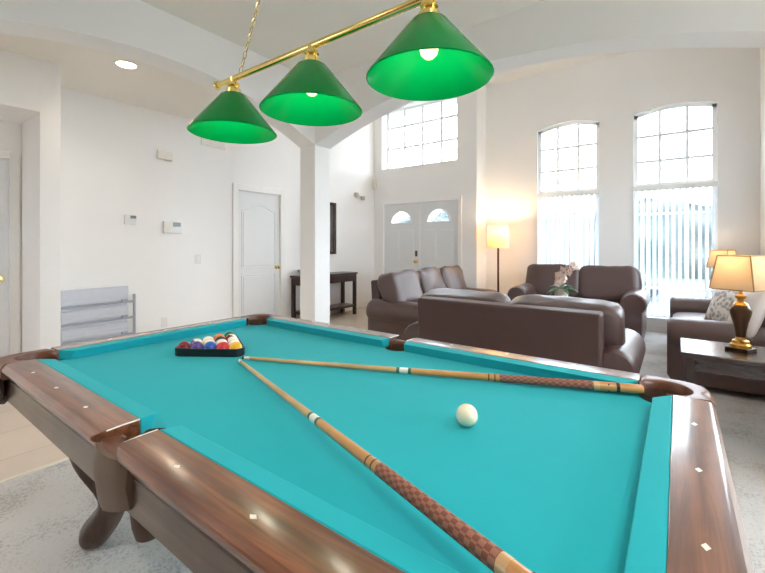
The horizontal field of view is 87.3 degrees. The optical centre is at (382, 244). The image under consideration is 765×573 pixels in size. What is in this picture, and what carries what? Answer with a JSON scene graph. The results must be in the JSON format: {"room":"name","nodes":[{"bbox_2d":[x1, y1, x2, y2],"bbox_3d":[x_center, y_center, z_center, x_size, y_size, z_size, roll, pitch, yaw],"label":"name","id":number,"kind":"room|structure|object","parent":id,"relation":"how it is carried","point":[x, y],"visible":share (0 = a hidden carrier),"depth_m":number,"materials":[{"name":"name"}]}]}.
{"room":"games hall","nodes":[
{"label":"games hall","id":0,"kind":"room"},
{"bbox_2d":[0,48,60,351],"bbox_3d":[-4.156,-0.170,2.299,0.580,2.840,3.575,0,0,36],"label":"wall","id":1,"kind":"structure","parent":0,"point":[30,88],"depth_m":3.51,"materials":[{"name":"white paint"}]},
{"bbox_2d":[0,0,314,147],"bbox_3d":[-1.561,-1.275,2.813,0.210,0.630,2.780,0,0,36],"label":"wall","id":2,"kind":"structure","parent":0,"point":[137,30],"depth_m":2.68,"materials":[{"name":"white paint"}]},
{"bbox_2d":[0,307,367,480],"bbox_3d":[-1.716,1.280,3.995,2.900,0.060,9.600,0,0,36],"label":"floor","id":3,"kind":"structure","parent":0,"point":[23,448],"depth_m":2.54,"materials":[{"name":"beige tile"}]},
{"bbox_2d":[0,457,68,483],"bbox_3d":[-2.031,1.246,2.054,0.030,0.009,5.700,0,0,36],"label":"trim","id":4,"kind":"structure","parent":3,"relation":"on","point":[66,458],"depth_m":2.20,"materials":[{"name":"beige wood"}]},
{"bbox_2d":[61,286,135,345],"bbox_3d":[-3.004,0.858,4.272,0.064,0.785,0.679,0,0,36],"label":"rack","id":5,"kind":"object","parent":3,"relation":"on","point":[91,314],"visible":0.75,"depth_m":4.23,"materials":[{"name":"white metal"}]},
{"bbox_2d":[290,271,357,317],"bbox_3d":[-0.961,0.874,6.792,0.360,0.752,1.260,0,0,36],"label":"console table","id":6,"kind":"object","parent":3,"relation":"on","point":[342,276],"visible":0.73,"depth_m":6.88,"materials":[{"name":"brown wood"}]},
{"bbox_2d":[294,303,353,314],"bbox_3d":[-0.961,1.090,6.792,0.300,0.040,1.180,0,0,36],"label":"shelf","id":7,"kind":"object","parent":6,"relation":"attached to","point":[340,305],"depth_m":6.93,"materials":[{"name":"brown wood"}]},
{"bbox_2d":[366,265,496,339],"bbox_3d":[0.774,0.784,5.676,0.993,0.923,2.204,0,0,36],"label":"sofa","id":8,"kind":"object","parent":3,"relation":"on","point":[393,306],"visible":0.47,"depth_m":5.02,"materials":[{"name":"brown leather"}]},
{"bbox_2d":[377,269,422,301],"bbox_3d":[0.255,0.588,5.223,0.419,0.525,0.702,0,0,36],"label":"cushion","id":9,"kind":"object","parent":8,"relation":"on","point":[405,285],"depth_m":5.03,"materials":[{"name":"brown leather"}]},
{"bbox_2d":[417,267,446,293],"bbox_3d":[0.647,0.582,5.763,0.410,0.517,0.700,0,0,36],"label":"cushion","id":10,"kind":"object","parent":8,"relation":"on","point":[431,278],"depth_m":5.61,"materials":[{"name":"brown leather"}]},
{"bbox_2d":[439,265,466,288],"bbox_3d":[1.054,0.588,6.304,0.418,0.514,0.720,0,0,36],"label":"cushion","id":11,"kind":"object","parent":8,"relation":"on","point":[453,277],"depth_m":6.14,"materials":[{"name":"brown leather"}]},
{"bbox_2d":[0,87,373,354],"bbox_3d":[-2.838,-0.800,4.697,0.140,4.100,9.400,0,0,36],"label":"wall","id":12,"kind":"structure","parent":0,"point":[111,169],"depth_m":4.89,"materials":[{"name":"white paint"}]},
{"bbox_2d":[0,150,19,357],"bbox_3d":[-3.708,0.195,3.422,0.110,2.110,0.915,0,0,36],"label":"door","id":13,"kind":"structure","parent":12,"relation":"in","point":[14,157],"depth_m":3.73,"materials":[{"name":"white paint"}]},
{"bbox_2d":[124,214,135,224],"bbox_3d":[-2.852,-0.280,4.533,0.032,0.110,0.120,0,0,36],"label":"thermostat","id":14,"kind":"object","parent":12,"relation":"attached to","point":[128,219],"visible":1,"depth_m":4.52,"materials":[{"name":"white plastic"}]},
{"bbox_2d":[157,149,172,161],"bbox_3d":[-2.625,-1.071,4.838,0.034,0.117,0.180,0,0,36],"label":"door chime","id":15,"kind":"object","parent":12,"relation":"attached to","point":[161,154],"visible":1,"depth_m":4.83,"materials":[{"name":"beige plastic"}]},
{"bbox_2d":[163,221,181,232],"bbox_3d":[-2.570,-0.207,4.909,0.038,0.145,0.220,0,0,36],"label":"alarm keypad","id":16,"kind":"object","parent":12,"relation":"attached to","point":[168,226],"visible":1,"depth_m":4.89,"materials":[{"name":"white plastic"}]},
{"bbox_2d":[195,254,200,263],"bbox_3d":[-2.385,0.190,5.183,0.012,0.120,0.080,0,0,36],"label":"light switch","id":17,"kind":"object","parent":12,"relation":"attached to","point":[197,256],"visible":1,"depth_m":5.18,"materials":[{"name":"white plastic"}]},
{"bbox_2d":[201,138,225,149],"bbox_3d":[-2.252,-1.367,5.352,0.026,0.145,0.350,0,0,36],"label":"air vent","id":18,"kind":"object","parent":12,"relation":"in","point":[221,145],"visible":0.58,"depth_m":5.35,"materials":[{"name":"white metal"}]},
{"bbox_2d":[233,183,284,316],"bbox_3d":[-1.832,0.198,5.971,0.110,2.105,0.925,0,0,36],"label":"door","id":19,"kind":"structure","parent":12,"relation":"in","point":[258,212],"depth_m":5.95,"materials":[{"name":"white paint"}]},
{"bbox_2d":[288,301,369,318],"bbox_3d":[-1.744,1.200,6.053,0.014,0.100,5.320,0,0,36],"label":"baseboard","id":20,"kind":"structure","parent":12,"relation":"attached to","point":[359,305],"depth_m":7.58,"materials":[{"name":"white paint"}]},
{"bbox_2d":[330,202,335,253],"bbox_3d":[-1.085,-0.285,6.920,0.043,0.920,0.800,0,0,36],"label":"picture frame","id":21,"kind":"object","parent":12,"relation":"attached to","point":[332,205],"visible":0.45,"depth_m":7.18,"materials":[{"name":"brown wood"}]},
{"bbox_2d":[330,205,333,250],"bbox_3d":[-1.094,-0.285,6.927,0.016,0.820,0.700,0,0,36],"label":"print","id":22,"kind":"object","parent":21,"relation":"attached to","point":[331,206],"depth_m":7.17},
{"bbox_2d":[354,192,364,199],"bbox_3d":[-0.448,-0.925,7.749,0.090,0.130,0.279,0,0,36],"label":"wall sensor","id":23,"kind":"object","parent":12,"relation":"attached to","point":[357,195],"visible":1,"depth_m":7.75,"materials":[{"name":"beige plastic"}]},
{"bbox_2d":[373,179,375,188],"bbox_3d":[-0.164,-1.220,8.136,0.070,0.210,0.070,0,0,36],"label":"detector","id":24,"kind":"object","parent":12,"relation":"attached to","point":[374,180],"visible":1,"depth_m":8.11,"materials":[{"name":"beige plastic"}]},
{"bbox_2d":[0,0,543,119],"bbox_3d":[-0.911,-1.650,0.820,7.840,0.120,5.240,0,0,36],"label":"ceiling","id":25,"kind":"structure","parent":0,"point":[281,27],"depth_m":3.11,"materials":[{"name":"white paint"}]},
{"bbox_2d":[113,59,138,69],"bbox_3d":[-2.262,-1.585,3.540,0.196,0.007,0.196,0,0,36],"label":"recessed light","id":26,"kind":"object","parent":25,"relation":"in","point":[121,63],"visible":1,"depth_m":3.54,"materials":[{"name":"white paint"}]},
{"bbox_2d":[187,0,493,143],"bbox_3d":[-0.252,-1.032,1.430,1.316,1.117,0.360,0,0,36],"label":"light","id":27,"kind":"object","parent":25,"relation":"hanging from","point":[430,59],"visible":1,"depth_m":1.30,"materials":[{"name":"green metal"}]},
{"bbox_2d":[300,145,329,323],"bbox_3d":[-0.675,-0.170,4.017,0.210,2.840,0.210,0,0,36],"label":"wall column","id":28,"kind":"structure","parent":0,"point":[314,159],"depth_m":3.94,"materials":[{"name":"white paint"}]},
{"bbox_2d":[0,331,764,572],"bbox_3d":[1.274,1.278,1.857,5.550,0.064,9.700,0,0,36],"label":"carpet","id":29,"kind":"structure","parent":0,"point":[43,512],"depth_m":1.87,"materials":[{"name":"grey carpet"}]},
{"bbox_2d":[0,314,754,572],"bbox_3d":[-0.252,0.844,1.430,2.281,0.803,1.308,0,0,36],"label":"pool table","id":30,"kind":"object","parent":29,"relation":"on","point":[205,460],"visible":0.98,"depth_m":0.91,"materials":[{"name":"teal fabric"}]},
{"bbox_2d":[37,359,156,433],"bbox_3d":[-0.963,0.464,1.304,0.897,0.042,0.047,0,0,36],"label":"cushion","id":31,"kind":"object","parent":30,"relation":"on","point":[144,417],"depth_m":1.17,"materials":[{"name":"teal fabric"}]},
{"bbox_2d":[59,318,245,359],"bbox_3d":[-1.069,0.464,2.031,0.046,0.042,0.909,0,0,36],"label":"cushion","id":32,"kind":"object","parent":30,"relation":"on","point":[112,346],"depth_m":1.92,"materials":[{"name":"teal fabric"}]},
{"bbox_2d":[177,341,190,347],"bbox_3d":[-0.870,0.454,1.760,0.057,0.057,0.057,0,0,-23],"label":"ball","id":33,"kind":"object","parent":30,"relation":"on","point":[184,344],"visible":0.56,"depth_m":1.74,"materials":[{"name":"red plastic"}]},
{"bbox_2d":[190,338,202,343],"bbox_3d":[-0.839,0.454,1.808,0.057,0.057,0.057,0,0,-37],"label":"ball","id":34,"kind":"object","parent":30,"relation":"on","point":[196,339],"visible":0.31,"depth_m":1.80,"materials":[{"name":"white plastic"}]},
{"bbox_2d":[190,341,203,348],"bbox_3d":[-0.813,0.454,1.757,0.057,0.057,0.057,0,0,-26],"label":"ball","id":35,"kind":"object","parent":30,"relation":"on","point":[197,344],"visible":0.52,"depth_m":1.74,"materials":[{"name":"purple plastic"}]},
{"bbox_2d":[202,336,213,341],"bbox_3d":[-0.808,0.454,1.857,0.057,0.057,0.057,0,0,21],"label":"ball","id":36,"kind":"object","parent":30,"relation":"on","point":[206,337],"visible":0.32,"depth_m":1.84,"materials":[{"name":"white plastic"}]},
{"bbox_2d":[203,339,215,343],"bbox_3d":[-0.781,0.454,1.806,0.057,0.057,0.057,0,0,-27],"label":"ball","id":37,"kind":"object","parent":30,"relation":"on","point":[206,340],"visible":0.23,"depth_m":1.79,"materials":[{"name":"white plastic"}]},
{"bbox_2d":[175,335,244,356],"bbox_3d":[-0.730,0.465,1.800,0.280,0.034,0.304,0,0,36],"label":"ball rack","id":38,"kind":"object","parent":30,"relation":"on","point":[186,352],"visible":0.7,"depth_m":1.72,"materials":[{"name":"black plastic"}]},
{"bbox_2d":[203,341,216,348],"bbox_3d":[-0.755,0.454,1.754,0.057,0.057,0.057,0,0,-27],"label":"ball","id":39,"kind":"object","parent":30,"relation":"on","point":[209,345],"visible":0.67,"depth_m":1.74,"materials":[{"name":"blue plastic"}]},
{"bbox_2d":[214,336,225,341],"bbox_3d":[-0.750,0.454,1.854,0.057,0.057,0.057,0,0,-38],"label":"ball","id":40,"kind":"object","parent":30,"relation":"on","point":[219,337],"visible":0.32,"depth_m":1.84,"materials":[{"name":"plastic"}]},
{"bbox_2d":[216,339,227,344],"bbox_3d":[-0.724,0.454,1.803,0.057,0.057,0.057,0,0,-25],"label":"ball","id":41,"kind":"object","parent":30,"relation":"on","point":[219,340],"visible":0.26,"depth_m":1.79,"materials":[{"name":"white plastic"}]},
{"bbox_2d":[216,341,228,348],"bbox_3d":[-0.698,0.454,1.751,0.057,0.057,0.057,0,0,-42],"label":"ball","id":42,"kind":"object","parent":30,"relation":"on","point":[222,345],"visible":0.59,"depth_m":1.73,"materials":[{"name":"red plastic"}]},
{"bbox_2d":[227,336,237,341],"bbox_3d":[-0.693,0.454,1.851,0.057,0.057,0.057,0,0,-27],"label":"ball","id":43,"kind":"object","parent":30,"relation":"on","point":[231,337],"visible":0.27,"depth_m":1.84,"materials":[{"name":"white plastic"}]},
{"bbox_2d":[228,339,239,345],"bbox_3d":[-0.666,0.454,1.800,0.057,0.057,0.057,0,0,-30],"label":"ball","id":44,"kind":"object","parent":30,"relation":"on","point":[232,340],"visible":0.32,"depth_m":1.79,"materials":[{"name":"white plastic"}]},
{"bbox_2d":[229,342,242,348],"bbox_3d":[-0.640,0.454,1.748,0.057,0.057,0.057,0,0,-26],"label":"ball","id":45,"kind":"object","parent":30,"relation":"on","point":[235,345],"visible":0.65,"depth_m":1.73,"materials":[{"name":"yellow plastic"}]},
{"bbox_2d":[160,426,458,572],"bbox_3d":[-0.161,0.464,0.714,0.897,0.042,0.046,0,0,36],"label":"cushion","id":46,"kind":"object","parent":30,"relation":"on","point":[390,553],"depth_m":0.67,"materials":[{"name":"teal fabric"}]},
{"bbox_2d":[267,318,388,346],"bbox_3d":[-0.343,0.464,2.146,0.897,0.042,0.046,0,0,36],"label":"cushion","id":47,"kind":"object","parent":30,"relation":"on","point":[343,335],"depth_m":2.08,"materials":[{"name":"teal fabric"}]},
{"bbox_2d":[237,359,535,572],"bbox_3d":[-0.171,0.447,1.035,0.030,0.069,1.479,0,0,-34],"label":"pool cue","id":48,"kind":"object","parent":30,"relation":"on","point":[492,556],"visible":1,"depth_m":0.67,"materials":[{"name":"brown wood"}]},
{"bbox_2d":[242,356,643,393],"bbox_3d":[0.121,0.468,1.476,1.471,0.030,0.030,-1,0,16],"label":"pool cue","id":49,"kind":"object","parent":30,"relation":"on","point":[543,381],"visible":1,"depth_m":1.39,"materials":[{"name":"brown wood"}]},
{"bbox_2d":[456,404,477,426],"bbox_3d":[0.224,0.454,1.065,0.057,0.057,0.057,0,0,36],"label":"cue ball","id":50,"kind":"object","parent":30,"relation":"on","point":[466,414],"visible":1,"depth_m":1.05,"materials":[{"name":"white plastic"}]},
{"bbox_2d":[404,341,637,392],"bbox_3d":[0.459,0.464,1.556,0.897,0.042,0.047,0,0,36],"label":"cushion","id":51,"kind":"object","parent":30,"relation":"on","point":[515,366],"depth_m":1.53,"materials":[{"name":"teal fabric"}]},
{"bbox_2d":[624,395,671,572],"bbox_3d":[0.565,0.464,0.828,0.046,0.042,0.909,0,0,36],"label":"cushion","id":52,"kind":"object","parent":30,"relation":"on","point":[648,527],"depth_m":0.71,"materials":[{"name":"teal fabric"}]},
{"bbox_2d":[487,226,508,291],"bbox_3d":[1.909,0.473,6.616,0.344,1.545,0.344,0,0,36],"label":"floor lamp","id":53,"kind":"object","parent":29,"relation":"on","point":[498,236],"visible":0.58,"depth_m":6.49,"materials":[{"name":"beige fabric"}]},
{"bbox_2d":[404,288,645,372],"bbox_3d":[1.173,0.826,3.499,1.844,0.840,0.993,0,0,36],"label":"sofa","id":54,"kind":"object","parent":29,"relation":"on","point":[591,332],"visible":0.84,"depth_m":3.00,"materials":[{"name":"brown leather"}]},
{"bbox_2d":[421,288,510,302],"bbox_3d":[0.746,0.622,3.607,0.849,0.423,0.330,0,0,36],"label":"cushion","id":55,"kind":"object","parent":54,"relation":"on","point":[490,296],"depth_m":3.51,"materials":[{"name":"brown leather"}]},
{"bbox_2d":[510,294,625,345],"bbox_3d":[1.400,0.621,3.123,0.839,0.430,0.333,0,0,36],"label":"cushion","id":56,"kind":"object","parent":54,"relation":"on","point":[614,316],"depth_m":2.90,"materials":[{"name":"brown leather"}]},
{"bbox_2d":[507,264,650,338],"bbox_3d":[2.803,0.770,5.764,1.724,0.952,0.997,0,0,36],"label":"sofa","id":57,"kind":"object","parent":29,"relation":"on","point":[621,285],"visible":0.52,"depth_m":5.61,"materials":[{"name":"brown leather"}]},
{"bbox_2d":[525,264,579,297],"bbox_3d":[2.601,0.566,6.122,0.787,0.544,0.355,0,0,36],"label":"cushion","id":58,"kind":"object","parent":57,"relation":"on","point":[541,276],"depth_m":6.04,"materials":[{"name":"brown leather"}]},
{"bbox_2d":[578,265,641,302],"bbox_3d":[3.210,0.566,5.672,0.795,0.544,0.352,0,0,36],"label":"cushion","id":59,"kind":"object","parent":57,"relation":"on","point":[608,283],"depth_m":5.57,"materials":[{"name":"brown leather"}]},
{"bbox_2d":[667,297,764,395],"bbox_3d":[3.453,0.790,4.021,0.944,0.912,2.034,0,0,36],"label":"sofa","id":60,"kind":"object","parent":29,"relation":"on","point":[687,314],"visible":0.34,"depth_m":3.40,"materials":[{"name":"brown leather"}]},
{"bbox_2d":[673,312,705,318],"bbox_3d":[3.583,0.889,4.401,0.660,0.209,0.764,0,0,36],"label":"seat cushion","id":61,"kind":"object","parent":60,"relation":"on","point":[693,315],"depth_m":4.50,"materials":[{"name":"brown leather"}]},
{"bbox_2d":[704,289,738,320],"bbox_3d":[3.284,0.595,3.817,0.186,0.454,0.472,0,0,8],"label":"throw pillow","id":62,"kind":"object","parent":60,"relation":"on","point":[718,309],"visible":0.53,"depth_m":3.81,"materials":[{"name":"grey fabric"}]},
{"bbox_2d":[727,292,764,339],"bbox_3d":[3.029,0.580,3.334,0.202,0.484,0.502,0,0,17],"label":"throw pillow","id":63,"kind":"object","parent":60,"relation":"on","point":[755,300],"visible":0.45,"depth_m":3.17,"materials":[{"name":"white fabric"}]},
{"bbox_2d":[680,338,764,383],"bbox_3d":[2.353,0.973,2.614,0.660,0.546,0.500,0,0,36],"label":"end table","id":64,"kind":"object","parent":29,"relation":"on","point":[712,357],"visible":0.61,"depth_m":2.55,"materials":[{"name":"brown wood"}]},
{"bbox_2d":[709,255,764,353],"bbox_3d":[2.362,0.386,2.644,0.248,0.628,0.248,0,0,-25],"label":"table lamp","id":65,"kind":"object","parent":64,"relation":"on","point":[741,273],"visible":1,"depth_m":2.60,"materials":[{"name":"beige fabric"}]},
{"bbox_3d":[4.327,0.973,5.035,0.480,0.546,0.440,0,0,36],"label":"end table","id":66,"kind":"object","parent":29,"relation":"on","visible":0},
{"bbox_2d":[706,250,736,267],"bbox_3d":[4.295,0.386,5.059,0.248,0.628,0.248,0,0,-25],"label":"table lamp","id":67,"kind":"object","parent":66,"relation":"on","point":[712,255],"visible":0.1,"depth_m":5.05,"materials":[{"name":"beige fabric"}]},
{"bbox_3d":[2.089,1.026,4.609,1.000,0.440,0.560,0,0,36],"label":"coffee table","id":68,"kind":"object","parent":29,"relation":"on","visible":0},
{"bbox_2d":[546,261,579,295],"bbox_3d":[2.075,0.497,4.581,0.333,0.618,0.335,0,0,36],"label":"flower arrangement","id":69,"kind":"object","parent":68,"relation":"on","point":[560,278],"visible":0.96,"depth_m":4.56,"materials":[{"name":"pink plant"}]},
{"bbox_2d":[374,85,485,288],"bbox_3d":[0.831,-0.800,7.807,2.362,4.100,0.560,0,0,36],"label":"wall","id":70,"kind":"structure","parent":0,"point":[465,176],"depth_m":7.16,"materials":[{"name":"white paint"}]},
{"bbox_2d":[380,195,461,274],"bbox_3d":[0.688,0.195,7.580,1.780,2.110,0.115,0,0,36],"label":"door","id":71,"kind":"structure","parent":70,"relation":"in","point":[419,243],"depth_m":7.57,"materials":[{"name":"white paint"}]},
{"bbox_2d":[387,97,456,168],"bbox_3d":[0.783,-2.107,7.768,1.650,1.205,0.060,0,0,36],"label":"window","id":72,"kind":"structure","parent":70,"relation":"in","point":[404,110],"depth_m":7.83,"materials":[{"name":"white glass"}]},
{"bbox_2d":[315,0,764,148],"bbox_3d":[0.714,-0.800,2.994,7.600,4.100,0.210,0,0,36],"label":"beam","id":73,"kind":"structure","parent":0,"point":[546,30],"depth_m":2.49,"materials":[{"name":"white paint"}]},
{"bbox_2d":[485,51,627,85],"bbox_3d":[1.922,-2.910,4.669,7.840,0.120,4.440,0,0,36],"label":"ceiling","id":74,"kind":"structure","parent":0,"point":[524,71],"depth_m":6.50,"materials":[{"name":"white paint"}]},
{"bbox_2d":[486,48,759,325],"bbox_3d":[3.420,-0.800,6.162,3.758,4.100,0.140,0,0,36],"label":"wall","id":75,"kind":"structure","parent":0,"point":[609,91],"depth_m":6.00,"materials":[{"name":"white paint"}]},
{"bbox_2d":[536,189,599,267],"bbox_3d":[2.948,0.090,6.410,0.937,1.860,0.090,0,0,36],"label":"vertical blind","id":76,"kind":"object","parent":75,"relation":"attached to","point":[588,194],"visible":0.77,"depth_m":6.39,"materials":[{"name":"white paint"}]},
{"bbox_2d":[538,121,598,268],"bbox_3d":[2.982,-0.450,6.458,0.917,3.040,0.137,0,0,36],"label":"window","id":77,"kind":"structure","parent":75,"relation":"attached to","point":[578,123],"depth_m":6.46,"materials":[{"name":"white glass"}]},
{"bbox_2d":[647,324,666,332],"bbox_3d":[3.325,1.200,6.136,3.600,0.100,0.014,0,0,36],"label":"baseboard","id":78,"kind":"structure","parent":75,"relation":"attached to","point":[655,328],"depth_m":5.70,"materials":[{"name":"white paint"}]},
{"bbox_2d":[632,181,717,316],"bbox_3d":[4.057,0.090,5.594,0.966,1.860,0.090,0,0,36],"label":"vertical blind","id":79,"kind":"object","parent":75,"relation":"attached to","point":[707,184],"visible":0.78,"depth_m":5.57,"materials":[{"name":"white paint"}]},
{"bbox_2d":[634,102,716,319],"bbox_3d":[4.092,-0.453,5.641,0.946,3.045,0.137,0,0,36],"label":"window","id":80,"kind":"structure","parent":75,"relation":"attached to","point":[687,105],"depth_m":5.64,"materials":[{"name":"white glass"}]},
{"bbox_2d":[760,48,764,254],"bbox_3d":[3.655,-0.800,3.431,0.140,4.100,3.980,0,0,36],"label":"wall","id":81,"kind":"structure","parent":0,"point":[762,50],"depth_m":4.92,"materials":[{"name":"white paint"}]},
{"label":"outside","id":82,"kind":"structure","parent":0,"visible":0},
{"bbox_2d":[650,277,709,313],"bbox_3d":[19.919,1.550,27.059,60.000,0.100,52.800,0,0,36],"label":"lawn","id":83,"kind":"structure","parent":82,"point":[663,279],"depth_m":11.10,"materials":[{"name":"white"}]},
{"bbox_2d":[399,197,711,279],"bbox_3d":[13.126,-0.380,19.518,30.000,3.859,3.999,0,0,36],"label":"hedge","id":84,"kind":"object","parent":83,"relation":"on","point":[431,219],"visible":0.12,"depth_m":18.14,"materials":[{"name":"green plant"}]},
{"bbox_2d":[644,274,657,297],"bbox_3d":[6.972,1.135,10.975,1.168,0.751,1.105,0,0,36],"label":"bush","id":85,"kind":"object","parent":83,"relation":"on","point":[651,279],"visible":0.12,"depth_m":10.61,"materials":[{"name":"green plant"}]},
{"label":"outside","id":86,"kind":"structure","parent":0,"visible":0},
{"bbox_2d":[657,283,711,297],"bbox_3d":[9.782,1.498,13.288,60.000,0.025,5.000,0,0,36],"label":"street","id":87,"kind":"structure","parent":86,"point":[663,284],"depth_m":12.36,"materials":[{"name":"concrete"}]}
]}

